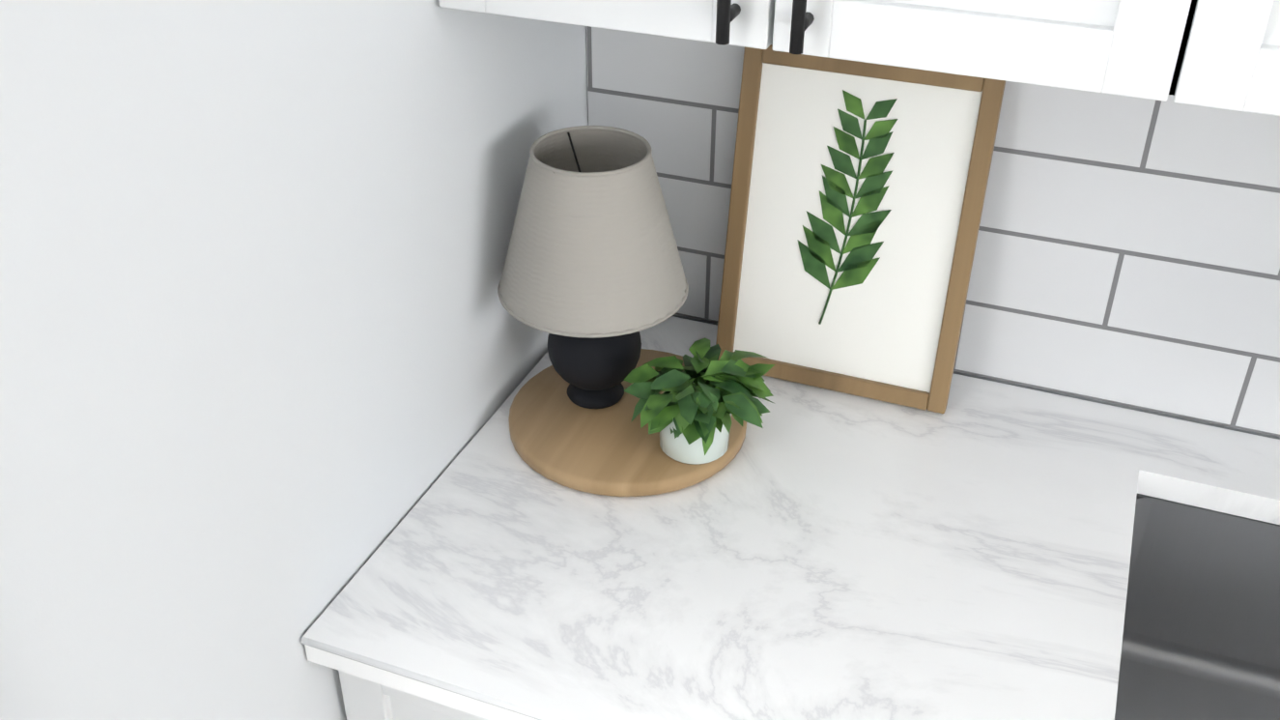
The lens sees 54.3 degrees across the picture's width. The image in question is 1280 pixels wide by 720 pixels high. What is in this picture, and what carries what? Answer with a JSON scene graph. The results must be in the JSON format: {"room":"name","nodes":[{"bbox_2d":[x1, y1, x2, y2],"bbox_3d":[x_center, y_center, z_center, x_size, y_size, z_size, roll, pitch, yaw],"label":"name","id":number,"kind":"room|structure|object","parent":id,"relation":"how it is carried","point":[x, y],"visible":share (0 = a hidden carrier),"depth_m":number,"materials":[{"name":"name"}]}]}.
{"room":"kitchen","nodes":[
{"label":"kitchen","id":0,"kind":"room"},
{"bbox_2d":[0,0,588,719],"bbox_3d":[-0.992,0.655,-0.222,0.300,2.445,4.300,12,35,18],"label":"wall","id":1,"kind":"structure","parent":0,"point":[272,350],"depth_m":0.94,"materials":[{"name":"white paint"}]},
{"bbox_2d":[672,313,1279,439],"bbox_3d":[2.217,0.029,0.771,5.400,2.445,0.250,12,35,18],"label":"wall","id":2,"kind":"structure","parent":0,"point":[1086,398],"depth_m":1.42,"materials":[{"name":"white tile"}]},
{"bbox_2d":[438,0,1279,114],"bbox_3d":[0.189,-0.634,0.929,0.658,0.734,0.331,12,35,18],"label":"upper cabinet","id":3,"kind":"object","parent":2,"relation":"attached to","point":[1223,54],"depth_m":0.93,"materials":[{"name":"white wood"}]},
{"bbox_2d":[586,26,1279,436],"bbox_3d":[1.217,0.000,1.059,2.748,0.462,0.008,12,35,18],"label":"tile backsplash","id":4,"kind":"structure","parent":2,"relation":"attached to","point":[1127,252],"depth_m":1.34,"materials":[{"name":"white tile"}]},
{"bbox_2d":[1269,81,1279,115],"bbox_3d":[0.874,-0.485,0.701,1.014,0.734,0.331,12,35,18],"label":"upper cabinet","id":5,"kind":"object","parent":2,"relation":"attached to","point":[1274,109],"depth_m":0.88,"materials":[{"name":"white wood"}]},
{"bbox_3d":[1.286,2.124,-0.178,5.100,0.060,4.575,12,35,18],"label":"floor","id":6,"kind":"structure","parent":0,"visible":0},
{"bbox_2d":[338,670,488,719],"bbox_3d":[0.130,0.516,1.502,0.659,0.824,0.610,12,35,18],"label":"base cabinet","id":7,"kind":"object","parent":6,"relation":"on","point":[363,698],"depth_m":1.16,"materials":[{"name":"white wood"}]},
{"bbox_2d":[300,315,1279,719],"bbox_3d":[1.109,0.377,0.931,2.774,0.030,0.645,12,35,18],"label":"countertop","id":8,"kind":"structure","parent":7,"relation":"on","point":[809,552],"depth_m":1.18,"materials":[{"name":"white stone"}]},
{"bbox_2d":[508,348,746,496],"bbox_3d":[-0.013,0.063,1.365,0.260,0.020,0.260,12,35,18],"label":"wood tray","id":9,"kind":"object","parent":8,"relation":"on","point":[557,435],"visible":0.71,"depth_m":1.31,"materials":[{"name":"brown wood"}]},
{"bbox_2d":[497,125,688,408],"bbox_3d":[-0.049,-0.085,1.306,0.200,0.292,0.200,12,35,18],"label":"table lamp","id":10,"kind":"object","parent":9,"relation":"on","point":[593,282],"visible":1,"depth_m":1.23,"materials":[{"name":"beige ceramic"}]},
{"bbox_2d":[623,337,774,464],"bbox_3d":[0.059,0.052,1.271,0.159,0.100,0.175,12,35,18],"label":"potted plant","id":11,"kind":"object","parent":9,"relation":"on","point":[696,404],"visible":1,"depth_m":1.25,"materials":[{"name":"green leaf"},{"name":"white ceramic"},{"name":"soil"}]},
{"bbox_2d":[715,44,1005,413],"bbox_3d":[0.227,-0.141,1.357,0.270,0.372,0.079,12,35,18],"label":"picture","id":12,"kind":"object","parent":8,"relation":"on","point":[858,190],"visible":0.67,"depth_m":1.35,"materials":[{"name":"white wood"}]},
{"bbox_2d":[1114,493,1279,719],"bbox_3d":[0.797,0.404,1.113,0.770,0.210,0.416,12,35,18],"label":"double-bowl sink","id":13,"kind":"object","parent":8,"relation":"in","point":[1201,637],"visible":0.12,"depth_m":1.36,"materials":[{"name":"silver metal"}]}
]}

